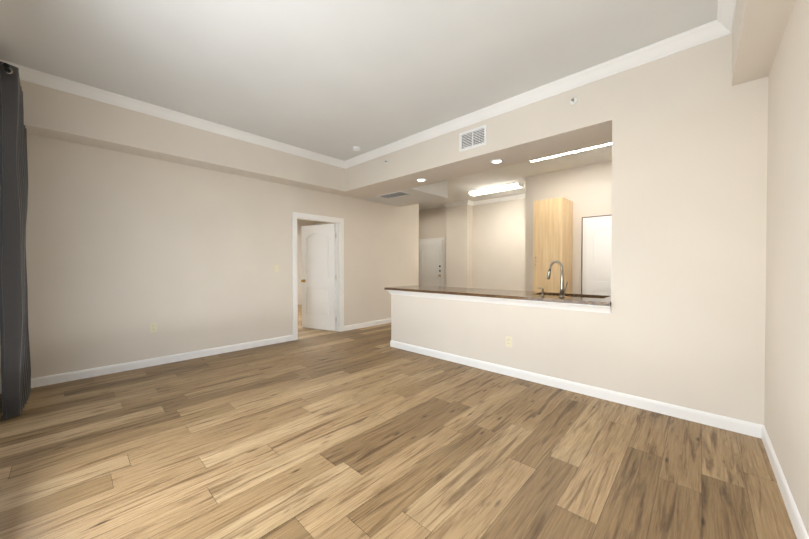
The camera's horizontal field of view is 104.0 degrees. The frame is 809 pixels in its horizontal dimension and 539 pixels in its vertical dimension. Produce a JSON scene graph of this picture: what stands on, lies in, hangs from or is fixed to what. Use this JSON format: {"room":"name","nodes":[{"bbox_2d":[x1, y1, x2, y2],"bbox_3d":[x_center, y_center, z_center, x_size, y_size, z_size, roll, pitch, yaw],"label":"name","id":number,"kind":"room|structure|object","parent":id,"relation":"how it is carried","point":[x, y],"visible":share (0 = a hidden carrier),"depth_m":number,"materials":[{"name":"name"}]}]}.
{"room":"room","nodes":[
{"label":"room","id":0,"kind":"room"},
{"bbox_2d":[0,134,418,383],"bbox_3d":[-1.872,-0.354,5.270,0.120,3.050,6.340,1,1,43],"label":"wall","id":1,"kind":"structure","parent":0,"point":[124,250],"depth_m":3.99,"materials":[{"name":"paint"}]},
{"bbox_2d":[0,335,292,393],"bbox_3d":[-2.876,1.135,4.116,0.013,0.095,3.020,1,1,43],"label":"baseboard","id":2,"kind":"structure","parent":1,"relation":"attached to","point":[87,373],"depth_m":3.83,"materials":[{"name":"white wood"}]},
{"bbox_2d":[150,323,156,332],"bbox_3d":[-3.090,0.715,3.887,0.008,0.115,0.072,1,1,43],"label":"outlet","id":3,"kind":"object","parent":1,"relation":"attached to","point":[153,327],"visible":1,"depth_m":3.88,"materials":[{"name":"beige plastic"}]},
{"bbox_2d":[274,265,278,271],"bbox_3d":[-2.027,-0.017,5.008,0.016,0.115,0.072,1,1,43],"label":"light switch","id":4,"kind":"object","parent":1,"relation":"attached to","point":[276,268],"visible":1,"depth_m":5.01,"materials":[{"name":"beige plastic"}]},
{"bbox_2d":[292,212,343,339],"bbox_3d":[-1.544,0.107,5.625,0.156,2.120,1.020,1,1,43],"label":"door frame","id":5,"kind":"structure","parent":1,"relation":"attached to","point":[339,222],"depth_m":5.82,"materials":[{"name":"white wood"}]},
{"bbox_2d":[301,224,335,330],"bbox_3d":[-1.688,0.146,6.122,0.808,2.020,0.320,1,1,43],"label":"bedroom door","id":6,"kind":"structure","parent":1,"relation":"in","point":[318,280],"depth_m":6.11,"materials":[{"name":"white wood"}]},
{"bbox_2d":[344,318,390,330],"bbox_3d":[-0.405,1.107,6.770,0.036,0.095,2.193,1,1,43],"label":"baseboard","id":7,"kind":"structure","parent":1,"relation":"attached to","point":[361,325],"depth_m":6.36,"materials":[{"name":"white wood"}]},
{"bbox_2d":[297,219,314,304],"bbox_3d":[-3.858,-0.399,9.556,0.120,3.050,7.200,1,1,43],"label":"wall","id":8,"kind":"structure","parent":0,"point":[300,223],"depth_m":10.05,"materials":[{"name":"paint"}]},
{"bbox_2d":[315,221,334,224],"bbox_3d":[-1.738,-0.398,9.406,3.180,3.050,0.120,1,1,43],"label":"wall","id":9,"kind":"structure","parent":0,"point":[316,222],"depth_m":10.23,"materials":[{"name":"paint"}]},
{"bbox_2d":[0,0,717,210],"bbox_3d":[-0.688,-1.934,5.734,10.150,0.100,9.020,1,1,43],"label":"ceiling","id":10,"kind":"structure","parent":0,"point":[338,79],"depth_m":2.72,"materials":[{"name":"paint"}]},
{"bbox_2d":[20,80,344,193],"bbox_3d":[-2.481,-1.619,4.293,0.310,0.499,3.860,1,1,43],"label":"soffit","id":11,"kind":"structure","parent":10,"relation":"attached to","point":[58,114],"depth_m":3.69,"materials":[{"name":"paint"}]},
{"bbox_2d":[0,59,343,167],"bbox_3d":[-2.375,-1.817,4.116,0.084,0.098,3.750,1,1,43],"label":"crown molding","id":12,"kind":"structure","parent":11,"relation":"attached to","point":[27,74],"depth_m":3.60,"materials":[{"name":"white wood"}]},
{"bbox_2d":[352,146,360,150],"bbox_3d":[-0.734,-1.855,4.860,0.132,0.040,0.132,1,1,43],"label":"smoke detector","id":13,"kind":"object","parent":10,"relation":"attached to","point":[356,148],"visible":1,"depth_m":4.82,"materials":[{"name":"white plastic"}]},
{"bbox_2d":[469,182,523,195],"bbox_3d":[2.120,-1.861,7.380,1.240,0.080,0.300,1,1,43],"label":"fluorescent light","id":14,"kind":"object","parent":10,"relation":"attached to","point":[497,188],"visible":1,"depth_m":7.25,"materials":[{"name":"white plastic"}]},
{"bbox_2d":[530,143,611,161],"bbox_3d":[3.003,-1.863,4.702,2.250,0.020,0.080,1,1,43],"label":"recessed light","id":15,"kind":"object","parent":10,"relation":"in","point":[572,152],"visible":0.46,"depth_m":5.01,"materials":[{"name":"white plastic"}]},
{"bbox_2d":[732,0,794,85],"bbox_3d":[1.172,-1.588,0.871,0.180,0.489,3.860,1,1,43],"label":"beam","id":16,"kind":"structure","parent":10,"relation":"attached to","point":[759,26],"depth_m":1.87,"materials":[{"name":"paint"}]},
{"bbox_2d":[0,305,796,538],"bbox_3d":[-0.688,1.190,5.767,10.150,0.050,9.020,1,1,43],"label":"floor","id":17,"kind":"structure","parent":0,"point":[370,432],"depth_m":2.01,"materials":[{"name":"brown wood"}]},
{"bbox_2d":[446,204,472,287],"bbox_3d":[1.595,-0.395,9.175,0.700,3.050,0.300,1,1,43],"label":"pilaster","id":18,"kind":"object","parent":17,"relation":"on","point":[459,264],"visible":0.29,"depth_m":9.01,"materials":[{"name":"paint"}]},
{"bbox_2d":[533,197,572,295],"bbox_3d":[2.734,-0.045,5.831,0.500,2.420,0.622,1,1,43],"label":"tall cabinet","id":19,"kind":"object","parent":17,"relation":"on","point":[552,229],"visible":0.79,"depth_m":5.63,"materials":[{"name":"beige wood"}]},
{"bbox_2d":[362,180,447,206],"bbox_3d":[-0.004,-1.639,6.213,1.300,0.499,1.090,1,1,43],"label":"ceiling","id":20,"kind":"structure","parent":0,"point":[430,192],"depth_m":6.09,"materials":[{"name":"paint"}]},
{"bbox_2d":[376,191,411,198],"bbox_3d":[-0.201,-1.380,5.880,0.630,0.010,0.330,1,1,43],"label":"ceiling vent","id":21,"kind":"object","parent":20,"relation":"in","point":[396,194],"visible":1,"depth_m":5.87,"materials":[{"name":"white plastic"}]},
{"bbox_2d":[416,178,426,181],"bbox_3d":[0.257,-1.370,4.841,0.170,0.009,0.170,1,1,43],"label":"recessed light","id":22,"kind":"object","parent":20,"relation":"attached to","point":[421,179],"visible":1,"depth_m":4.81,"materials":[{"name":"white plastic"}]},
{"bbox_2d":[419,198,522,290],"bbox_3d":[1.118,-0.403,9.909,6.900,3.050,0.120,1,1,43],"label":"wall","id":23,"kind":"structure","parent":0,"point":[502,245],"depth_m":8.60,"materials":[{"name":"paint"}]},
{"bbox_2d":[420,240,442,285],"bbox_3d":[0.818,0.101,10.033,0.890,2.030,0.106,1,1,43],"label":"entry door","id":24,"kind":"structure","parent":23,"relation":"in","point":[431,259],"depth_m":10.02,"materials":[{"name":"white wood"}]},
{"bbox_2d":[419,237,444,286],"bbox_3d":[0.851,0.065,10.068,1.040,2.110,0.020,1,1,43],"label":"door frame","id":25,"kind":"structure","parent":23,"relation":"attached to","point":[443,268],"depth_m":9.75,"materials":[{"name":"white wood"}]},
{"bbox_2d":[443,200,470,207],"bbox_3d":[1.474,-1.869,9.030,0.868,0.098,0.114,1,1,43],"label":"crown molding","id":26,"kind":"structure","parent":23,"relation":"attached to","point":[465,202],"depth_m":8.97,"materials":[{"name":"white wood"}]},
{"bbox_2d":[471,193,524,205],"bbox_3d":[2.699,-1.861,8.269,2.130,0.098,0.090,1,1,43],"label":"crown molding","id":27,"kind":"structure","parent":23,"relation":"attached to","point":[493,200],"depth_m":8.44,"materials":[{"name":"white wood"}]},
{"bbox_2d":[523,176,530,290],"bbox_3d":[3.038,-0.372,7.001,0.120,3.050,1.500,1,1,43],"label":"wall","id":28,"kind":"structure","parent":0,"point":[527,200],"depth_m":6.46,"materials":[{"name":"paint"}]},
{"bbox_2d":[337,33,767,424],"bbox_3d":[0.853,-0.343,4.252,5.250,3.049,0.620,1,1,43],"label":"wall","id":29,"kind":"structure","parent":0,"point":[685,134],"depth_m":2.66,"materials":[{"name":"paint"}]},
{"bbox_2d":[459,125,486,151],"bbox_3d":[0.827,-1.584,3.830,0.370,0.230,0.012,1,1,43],"label":"air vent","id":30,"kind":"object","parent":29,"relation":"in","point":[473,138],"visible":1,"depth_m":3.83,"materials":[{"name":"white plastic"}]},
{"bbox_2d":[490,159,503,163],"bbox_3d":[1.163,-1.361,3.979,0.170,0.009,0.170,1,1,43],"label":"recessed light","id":31,"kind":"object","parent":29,"relation":"in","point":[494,161],"visible":1,"depth_m":3.97,"materials":[{"name":"white plastic"}]},
{"bbox_2d":[384,285,610,305],"bbox_3d":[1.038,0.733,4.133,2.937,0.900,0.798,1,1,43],"label":"countertop","id":32,"kind":"structure","parent":29,"relation":"on","point":[601,300],"depth_m":3.77,"materials":[{"name":"brown stone"}]},
{"bbox_2d":[547,260,567,296],"bbox_3d":[1.638,0.096,3.422,0.216,0.387,0.115,1,1,43],"label":"gooseneck faucet","id":33,"kind":"object","parent":32,"relation":"on","point":[562,290],"visible":1,"depth_m":3.35,"materials":[{"name":"silver metal"}]},
{"bbox_2d":[387,290,610,313],"bbox_3d":[0.843,0.355,3.891,2.902,0.071,0.172,1,1,43],"label":"trim","id":34,"kind":"structure","parent":29,"relation":"attached to","point":[572,306],"depth_m":3.47,"materials":[{"name":"white wood"}]},
{"bbox_2d":[506,336,511,346],"bbox_3d":[1.167,0.809,3.539,0.072,0.115,0.008,1,1,43],"label":"outlet","id":35,"kind":"object","parent":29,"relation":"attached to","point":[508,341],"visible":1,"depth_m":3.54,"materials":[{"name":"beige plastic"}]},
{"bbox_2d":[344,21,732,168],"bbox_3d":[0.660,-1.815,3.935,4.760,0.098,0.084,1,1,43],"label":"crown molding","id":36,"kind":"structure","parent":29,"relation":"attached to","point":[701,34],"depth_m":3.07,"materials":[{"name":"white wood"}]},
{"bbox_2d":[390,340,755,436],"bbox_3d":[1.159,1.141,3.546,3.770,0.095,0.013,1,1,43],"label":"baseboard","id":37,"kind":"structure","parent":29,"relation":"attached to","point":[730,424],"depth_m":2.90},
{"bbox_2d":[570,97,576,104],"bbox_3d":[1.631,-1.636,3.057,0.064,0.064,0.040,1,1,43],"label":"sprinkler","id":38,"kind":"object","parent":29,"relation":"attached to","point":[573,101],"visible":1,"depth_m":3.06,"materials":[{"name":"white plastic"}]},
{"bbox_2d":[712,0,736,35],"bbox_3d":[1.038,-1.784,0.919,0.084,0.098,3.750,1,1,43],"label":"crown molding","id":39,"kind":"structure","parent":29,"relation":"attached to","point":[721,26],"depth_m":2.24,"materials":[{"name":"white wood"}]},
{"bbox_2d":[531,161,611,293],"bbox_3d":[3.694,-0.356,5.441,2.970,3.050,0.120,1,1,43],"label":"wall","id":40,"kind":"structure","parent":0,"point":[586,190],"depth_m":5.82,"materials":[{"name":"paint"}]},
{"bbox_2d":[581,215,611,293],"bbox_3d":[3.554,0.111,5.479,0.870,2.115,0.022,1,1,43],"label":"door frame","id":41,"kind":"structure","parent":40,"relation":"attached to","point":[584,250],"depth_m":5.73,"materials":[{"name":"white wood"}]},
{"bbox_2d":[586,219,611,297],"bbox_3d":[3.521,0.149,5.445,0.710,2.030,0.106,1,1,43],"label":"pantry door","id":42,"kind":"structure","parent":40,"relation":"in","point":[598,256],"depth_m":5.56,"materials":[{"name":"white wood"}]},
{"bbox_2d":[764,0,808,535],"bbox_3d":[2.327,-0.319,1.898,0.120,3.050,7.160,1,1,43],"label":"wall","id":43,"kind":"structure","parent":0,"point":[786,413],"depth_m":1.64,"materials":[{"name":"paint"}]},
{"bbox_2d":[756,424,808,538],"bbox_3d":[1.233,1.170,0.843,0.013,0.095,3.860,1,1,43],"label":"baseboard","id":44,"kind":"structure","parent":43,"relation":"attached to","point":[800,531],"depth_m":1.66,"materials":[{"name":"white wood"}]},
{"bbox_3d":[-2.039,-0.311,1.165,5.490,3.050,0.120,1,1,43],"label":"wall","id":45,"kind":"structure","parent":0,"visible":0},
{"bbox_2d":[2,63,9,71],"bbox_3d":[-3.472,-1.583,2.708,0.950,0.080,0.192,1,1,43],"label":"curtain rod","id":46,"kind":"object","parent":45,"relation":"attached to","point":[6,66],"visible":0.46,"depth_m":2.45,"materials":[{"name":"black metal"}]},
{"bbox_2d":[0,61,30,419],"bbox_3d":[-3.409,-0.224,2.764,0.794,2.818,0.129,1,1,43],"label":"curtain","id":47,"kind":"object","parent":46,"relation":"hanging from","point":[15,364],"visible":1,"depth_m":2.54,"materials":[{"name":"fabric"}]}
]}

